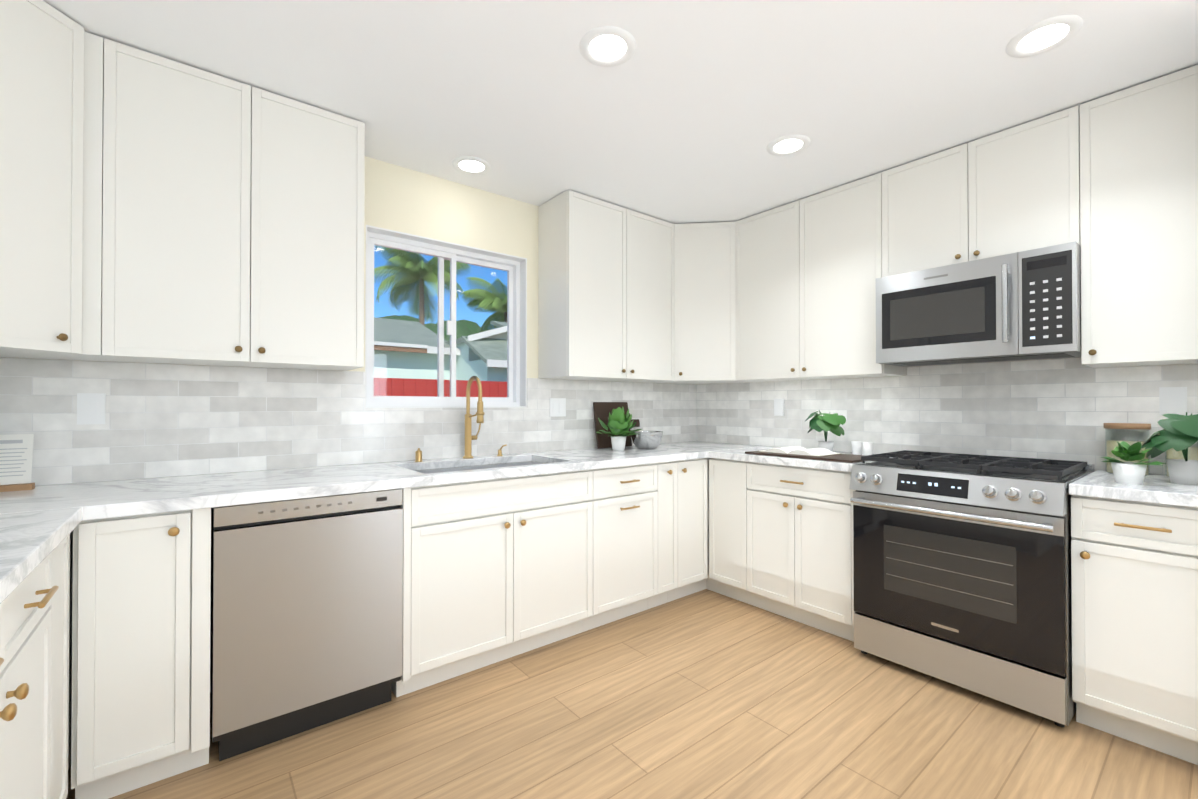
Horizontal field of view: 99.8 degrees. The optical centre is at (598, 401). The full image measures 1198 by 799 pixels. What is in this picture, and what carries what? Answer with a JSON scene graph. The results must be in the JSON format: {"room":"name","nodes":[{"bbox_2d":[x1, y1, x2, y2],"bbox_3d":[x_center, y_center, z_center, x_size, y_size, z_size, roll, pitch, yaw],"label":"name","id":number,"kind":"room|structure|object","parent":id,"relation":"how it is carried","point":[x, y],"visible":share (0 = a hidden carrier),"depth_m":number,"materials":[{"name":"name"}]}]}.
{"room":"kitchen","nodes":[
{"label":"kitchen","id":0,"kind":"room"},
{"bbox_2d":[0,156,696,692],"bbox_3d":[-0.837,0.005,2.857,4.430,2.440,0.160,0,-1,-39],"label":"wall","id":1,"kind":"structure","parent":0,"point":[404,200],"depth_m":2.79,"materials":[{"name":"beige paint"}]},
{"bbox_2d":[0,0,119,359],"bbox_3d":[-1.809,-0.689,1.389,0.667,1.066,0.305,0,-1,-39],"label":"upper cabinet","id":2,"kind":"object","parent":1,"relation":"attached to","point":[60,81],"depth_m":1.57,"materials":[{"name":"white wood"}]},
{"bbox_2d":[120,43,364,370],"bbox_3d":[-1.458,-0.684,2.051,0.863,1.066,0.328,0,-1,-39],"label":"upper cabinet","id":3,"kind":"object","parent":1,"relation":"attached to","point":[154,208],"depth_m":1.91,"materials":[{"name":"white wood"}]},
{"bbox_2d":[0,358,695,485],"bbox_3d":[-0.785,0.082,2.791,4.029,0.453,0.007,0,-1,-39],"label":"tile backsplash","id":4,"kind":"structure","parent":1,"relation":"attached to","point":[167,420],"depth_m":2.21,"materials":[{"name":"grey tile"}]},
{"bbox_2d":[77,393,105,424],"bbox_3d":[-1.900,0.028,1.888,0.075,0.116,0.007,0,-1,-39],"label":"electrical outlet","id":5,"kind":"object","parent":4,"relation":"attached to","point":[90,408],"visible":1,"depth_m":1.89,"materials":[{"name":"white plastic"}]},
{"bbox_2d":[550,398,565,416],"bbox_3d":[-0.261,0.038,3.201,0.120,0.116,0.007,0,-1,-39],"label":"electrical outlet","id":6,"kind":"object","parent":4,"relation":"attached to","point":[557,407],"visible":1,"depth_m":3.20,"materials":[{"name":"white plastic"}]},
{"bbox_2d":[365,225,526,407],"bbox_3d":[-0.849,-0.420,2.851,0.920,0.910,0.160,0,-1,-39],"label":"window","id":7,"kind":"structure","parent":1,"relation":"in","point":[515,267],"depth_m":2.86,"materials":[{"name":"white plastic"}]},
{"bbox_2d":[538,190,635,380],"bbox_3d":[-0.083,-0.676,3.137,0.471,1.066,0.351,0,-1,-39],"label":"upper cabinet","id":8,"kind":"object","parent":1,"relation":"attached to","point":[587,244],"depth_m":3.01,"materials":[{"name":"white wood"}]},
{"bbox_2d":[616,212,675,383],"bbox_3d":[0.247,-0.674,3.401,0.501,1.066,0.351,0,-1,-39],"label":"upper cabinet","id":9,"kind":"object","parent":1,"relation":"attached to","point":[655,238],"depth_m":3.31,"materials":[{"name":"white wood"}]},
{"bbox_2d":[676,222,735,383],"bbox_3d":[0.735,-0.672,3.607,0.640,1.066,0.639,0,-1,-39],"label":"upper cabinet","id":10,"kind":"object","parent":1,"relation":"attached to","point":[705,252],"depth_m":3.40,"materials":[{"name":"white wood"}]},
{"bbox_2d":[43,0,1197,223],"bbox_3d":[2.571,-1.279,1.010,7.430,0.100,7.400,0,-1,-39],"label":"ceiling","id":11,"kind":"structure","parent":0,"point":[689,110],"depth_m":1.89,"materials":[{"name":"white paint"}]},
{"bbox_2d":[452,156,490,174],"bbox_3d":[-0.657,-1.213,2.601,0.196,0.007,0.196,0,-1,-39],"label":"recessed light","id":12,"kind":"object","parent":11,"relation":"in","point":[471,165],"visible":1,"depth_m":2.60,"materials":[{"name":"white plastic"}]},
{"bbox_2d":[579,26,635,66],"bbox_3d":[0.030,-1.220,1.742,0.196,0.007,0.196,0,-1,-39],"label":"recessed light","id":13,"kind":"object","parent":11,"relation":"in","point":[607,46],"visible":1,"depth_m":1.73,"materials":[{"name":"white plastic"}]},
{"bbox_2d":[767,134,809,155],"bbox_3d":[0.900,-1.215,2.400,0.196,0.007,0.196,0,-1,-39],"label":"recessed light","id":14,"kind":"object","parent":11,"relation":"in","point":[787,145],"visible":1,"depth_m":2.39,"materials":[{"name":"white plastic"}]},
{"bbox_2d":[1005,15,1082,57],"bbox_3d":[1.491,-1.220,1.694,0.196,0.007,0.196,0,-1,-39],"label":"recessed light","id":15,"kind":"object","parent":11,"relation":"in","point":[1045,35],"visible":1,"depth_m":1.69,"materials":[{"name":"white plastic"}]},
{"bbox_2d":[66,589,1197,798],"bbox_3d":[2.571,1.261,0.990,7.430,0.100,7.400,0,-1,-39],"label":"floor","id":16,"kind":"structure","parent":0,"point":[705,694],"depth_m":1.83,"materials":[{"name":"brown wood"}]},
{"bbox_2d":[0,540,63,798],"bbox_3d":[-1.327,0.772,0.728,0.608,0.876,0.897,0,-1,-39],"label":"base cabinet","id":17,"kind":"object","parent":16,"relation":"on","point":[32,616],"depth_m":1.12,"materials":[{"name":"white wood"}]},
{"bbox_2d":[0,501,103,603],"bbox_3d":[-1.362,0.315,0.815,0.660,0.040,1.094,0,-1,-39],"label":"countertop","id":18,"kind":"structure","parent":17,"relation":"on","point":[38,524],"depth_m":1.17,"materials":[{"name":"stone"}]},
{"bbox_2d":[64,527,75,798],"bbox_3d":[-1.643,0.775,1.124,0.608,0.876,0.263,0,-1,-39],"label":"base cabinet","id":19,"kind":"object","parent":16,"relation":"on","point":[70,541],"depth_m":1.41,"materials":[{"name":"white wood"}]},
{"bbox_2d":[100,508,210,798],"bbox_3d":[-1.570,0.779,1.770,0.315,0.876,0.608,0,-1,-39],"label":"base cabinet","id":20,"kind":"object","parent":16,"relation":"on","point":[104,658],"depth_m":1.55,"materials":[{"name":"white wood"}]},
{"bbox_2d":[210,489,402,760],"bbox_3d":[-1.198,0.785,2.049,0.600,0.868,0.582,0,-1,-39],"label":"dishwasher","id":21,"kind":"object","parent":16,"relation":"on","point":[306,618],"visible":0.96,"depth_m":1.80,"materials":[{"name":"silver metal"}]},
{"bbox_2d":[524,461,667,635],"bbox_3d":[-0.035,0.789,2.998,0.548,0.876,0.608,0,-1,-39],"label":"base cabinet","id":22,"kind":"object","parent":16,"relation":"on","point":[596,540],"depth_m":2.63,"materials":[{"name":"white wood"}]},
{"bbox_2d":[668,458,707,601],"bbox_3d":[0.398,0.791,3.318,0.338,0.876,0.649,0,-1,-39],"label":"base cabinet","id":23,"kind":"object","parent":16,"relation":"on","point":[687,479],"depth_m":3.09,"materials":[{"name":"white wood"}]},
{"bbox_2d":[708,458,751,604],"bbox_3d":[1.006,0.791,3.250,0.650,0.876,0.340,0,-1,-39],"label":"base cabinet","id":24,"kind":"object","parent":16,"relation":"on","point":[729,481],"depth_m":3.07,"materials":[{"name":"white wood"}]},
{"bbox_2d":[0,441,742,517],"bbox_3d":[-0.588,0.328,2.543,4.028,0.040,0.637,0,-1,-39],"label":"countertop","id":25,"kind":"structure","parent":24,"relation":"on","point":[121,498],"depth_m":1.96,"materials":[{"name":"stone"}]},
{"bbox_2d":[0,434,34,491],"bbox_3d":[-1.997,0.207,1.704,0.120,0.188,0.050,0,-1,-39],"label":"card","id":26,"kind":"object","parent":25,"relation":"on","point":[16,453],"visible":1,"depth_m":1.72,"materials":[{"name":"white paper"}]},
{"bbox_2d":[415,448,422,461],"bbox_3d":[-0.924,0.274,2.587,0.038,0.068,0.038,0,-1,-39],"label":"soap dispenser","id":27,"kind":"object","parent":25,"relation":"on","point":[418,455],"visible":1,"depth_m":2.57,"materials":[{"name":"gold metal"}]},
{"bbox_2d":[463,376,484,458],"bbox_3d":[-0.656,0.086,2.718,0.098,0.446,0.202,0,-1,-39],"label":"faucet","id":28,"kind":"object","parent":25,"relation":"on","point":[479,414],"visible":1,"depth_m":2.74,"materials":[{"name":"gold metal"}]},
{"bbox_2d":[417,462,543,473],"bbox_3d":[-0.563,0.466,2.535,0.788,0.234,0.438,0,-1,-39],"label":"sink","id":29,"kind":"object","parent":25,"relation":"in","point":[473,467],"visible":0.02,"depth_m":2.73,"materials":[{"name":"white metal"}]},
{"bbox_2d":[497,444,506,455],"bbox_3d":[-0.555,0.277,2.875,0.050,0.066,0.046,0,-1,-39],"label":"soap dispenser","id":30,"kind":"object","parent":25,"relation":"on","point":[499,452],"visible":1,"depth_m":2.87,"materials":[{"name":"gold metal"}]},
{"bbox_2d":[593,402,639,448],"bbox_3d":[0.132,0.159,3.473,0.395,0.308,0.065,0,-1,-39],"label":"cutting board","id":31,"kind":"object","parent":25,"relation":"on","point":[602,410],"visible":0.69,"depth_m":3.39,"materials":[{"name":"brown wood"}]},
{"bbox_2d":[596,407,641,450],"bbox_3d":[0.125,0.172,3.218,0.346,0.283,0.223,0,-1,-39],"label":"plant","id":32,"kind":"object","parent":25,"relation":"on","point":[619,421],"visible":1,"depth_m":3.19,"materials":[{"name":"green plant"}]},
{"bbox_2d":[631,431,662,448],"bbox_3d":[0.322,0.258,3.399,0.220,0.112,0.220,0,-1,-39],"label":"bowl","id":33,"kind":"object","parent":25,"relation":"on","point":[647,439],"visible":0.94,"depth_m":3.32,"materials":[{"name":"silver metal"}]},
{"bbox_2d":[752,462,855,641],"bbox_3d":[1.294,0.788,2.924,0.608,0.876,0.675,0,-1,-39],"label":"base cabinet","id":34,"kind":"object","parent":16,"relation":"on","point":[803,554],"depth_m":2.70,"materials":[{"name":"white wood"}]},
{"bbox_2d":[708,445,891,471],"bbox_3d":[1.214,0.331,3.004,0.638,0.040,0.895,0,-1,-39],"label":"countertop","id":35,"kind":"structure","parent":34,"relation":"on","point":[729,452],"depth_m":2.88,"materials":[{"name":"stone"}]},
{"bbox_2d":[745,446,866,462],"bbox_3d":[1.190,0.289,2.858,0.320,0.042,0.630,0,-1,-39],"label":"book","id":36,"kind":"object","parent":35,"relation":"on","point":[822,454],"visible":0.96,"depth_m":2.78,"materials":[{"name":"white paper"}]},
{"bbox_2d":[804,410,845,451],"bbox_3d":[1.353,0.181,3.030,0.186,0.260,0.246,0,-1,-39],"label":"monstera plant","id":37,"kind":"object","parent":35,"relation":"on","point":[826,422],"visible":0.92,"depth_m":2.98,"materials":[{"name":"green plant"}]},
{"bbox_2d":[851,441,872,455],"bbox_3d":[1.534,0.273,2.945,0.058,0.075,0.124,0,0,-26],"label":"cup","id":38,"kind":"object","parent":35,"relation":"on","point":[861,447],"visible":0.94,"depth_m":2.93,"materials":[{"name":"white ceramic"}]},
{"bbox_2d":[849,450,1094,726],"bbox_3d":[1.686,0.744,2.313,0.723,0.955,0.764,0,-1,-39],"label":"range","id":39,"kind":"object","parent":16,"relation":"on","point":[962,570],"visible":1,"depth_m":2.07,"materials":[{"name":"silver metal"}]},
{"bbox_2d":[1071,495,1197,764],"bbox_3d":[2.104,0.780,1.912,0.608,0.876,0.375,0,-1,-39],"label":"base cabinet","id":40,"kind":"object","parent":16,"relation":"on","point":[1134,564],"depth_m":1.75,"materials":[{"name":"white wood"}]},
{"bbox_2d":[1069,470,1197,507],"bbox_3d":[2.093,0.323,1.909,0.634,0.040,0.376,0,-1,-39],"label":"countertop","id":41,"kind":"structure","parent":40,"relation":"on","point":[1155,488],"depth_m":1.77,"materials":[{"name":"stone"}]},
{"bbox_2d":[1104,423,1150,475],"bbox_3d":[2.211,0.198,2.112,0.138,0.212,0.138,0,-1,-39],"label":"jar","id":42,"kind":"object","parent":41,"relation":"on","point":[1110,444],"visible":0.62,"depth_m":2.10,"materials":[{"name":"beige"}]},
{"bbox_2d":[1101,441,1165,484],"bbox_3d":[1.978,0.224,1.866,0.169,0.158,0.174,0,-1,-39],"label":"plant","id":43,"kind":"object","parent":41,"relation":"on","point":[1132,473],"visible":1,"depth_m":1.84,"materials":[{"name":"green plant"}]},
{"bbox_2d":[1141,412,1197,484],"bbox_3d":[2.144,0.171,1.861,0.200,0.264,0.204,0,-1,-39],"label":"monstera plant","id":44,"kind":"object","parent":41,"relation":"on","point":[1178,432],"visible":0.98,"depth_m":1.83,"materials":[{"name":"green plant"}]},
{"bbox_2d":[1165,441,1197,477],"bbox_3d":[2.315,0.207,1.998,0.108,0.192,0.108,0,-1,-39],"label":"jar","id":45,"kind":"object","parent":41,"relation":"on","point":[1171,453],"visible":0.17,"depth_m":1.98,"materials":[{"name":"beige"}]},
{"bbox_2d":[697,358,1184,474],"bbox_3d":[1.701,0.007,3.070,0.200,2.440,2.680,0,-1,-39],"label":"wall","id":46,"kind":"structure","parent":0,"point":[970,363],"depth_m":2.62,"materials":[{"name":"beige"}]},
{"bbox_2d":[736,170,906,382],"bbox_3d":[1.318,-0.676,3.110,0.351,1.066,0.986,0,-1,-39],"label":"upper cabinet","id":47,"kind":"object","parent":46,"relation":"attached to","point":[807,269],"depth_m":2.95,"materials":[{"name":"white wood"}]},
{"bbox_2d":[696,358,1197,474],"bbox_3d":[1.622,0.217,3.001,0.007,0.819,2.670,0,-1,-39],"label":"tile backsplash","id":48,"kind":"structure","parent":46,"relation":"attached to","point":[1053,409],"depth_m":2.63,"materials":[{"name":"grey tile"}]},
{"bbox_2d":[774,399,783,415],"bbox_3d":[1.239,0.040,3.469,0.007,0.116,0.075,0,-1,-39],"label":"electrical outlet","id":49,"kind":"object","parent":48,"relation":"attached to","point":[778,407],"visible":1,"depth_m":3.47,"materials":[{"name":"white plastic"}]},
{"bbox_2d":[1159,387,1186,414],"bbox_3d":[2.357,-0.001,2.071,0.007,0.116,0.075,0,-1,-39],"label":"electrical outlet","id":50,"kind":"object","parent":48,"relation":"attached to","point":[1172,400],"visible":0.93,"depth_m":2.07,"materials":[{"name":"white plastic"}]},
{"bbox_2d":[888,104,1083,275],"bbox_3d":[1.853,-0.925,2.462,0.328,0.578,0.762,0,-1,-39],"label":"upper cabinet","id":51,"kind":"object","parent":46,"relation":"attached to","point":[1020,188],"depth_m":2.29,"materials":[{"name":"white wood"}]},
{"bbox_2d":[876,241,1080,366],"bbox_3d":[1.800,-0.415,2.413,0.453,0.438,0.758,0,-1,-39],"label":"over-the-range microwave","id":52,"kind":"object","parent":51,"relation":"attached to","point":[1022,306],"visible":1,"depth_m":2.25,"materials":[{"name":"silver metal"}]},
{"bbox_2d":[1081,65,1197,367],"bbox_3d":[2.199,-0.684,2.028,0.328,1.066,0.407,0,-1,-39],"label":"upper cabinet","id":53,"kind":"object","parent":46,"relation":"attached to","point":[1139,254],"depth_m":1.93,"materials":[{"name":"white wood"}]},
{"label":"outside","id":54,"kind":"structure","parent":0,"visible":0},
{"bbox_3d":[-14.122,1.836,30.664,70.000,0.100,59.800,0,-1,-39],"label":"ground","id":55,"kind":"structure","parent":54,"visible":0},
{"bbox_2d":[374,245,470,325],"bbox_3d":[-9.599,-3.377,27.518,5.442,10.302,5.119,0,-1,-39],"label":"palm","id":56,"kind":"object","parent":55,"relation":"on","point":[432,269],"depth_m":27.34,"materials":[{"name":"green plant"}]},
{"bbox_2d":[379,315,480,340],"bbox_3d":[-14.386,-2.540,36.028,7.464,8.733,28.900,0,-1,41],"label":"trees","id":57,"kind":"object","parent":55,"relation":"on","point":[474,328],"depth_m":36.07,"materials":[{"name":"green plant"}]},
{"bbox_2d":[374,377,506,396],"bbox_3d":[0.100,0.675,8.150,14.054,1.880,0.060,0,-1,-39],"label":"fence","id":58,"kind":"object","parent":55,"relation":"on","point":[414,385],"depth_m":6.32,"materials":[{"name":"red wood"}]},
{"bbox_2d":[374,317,506,381],"bbox_3d":[-4.971,-0.463,14.289,12.600,4.250,8.030,0,-1,-39],"label":"house","id":59,"kind":"structure","parent":55,"relation":"on","point":[423,359],"depth_m":12.44,"materials":[{"name":"white"}]},
{"bbox_2d":[460,277,506,331],"bbox_3d":[-4.998,-2.376,27.403,4.932,8.304,4.642,0,-1,-39],"label":"palm","id":60,"kind":"object","parent":55,"relation":"on","point":[471,294],"depth_m":26.72,"materials":[{"name":"green plant"}]}
]}

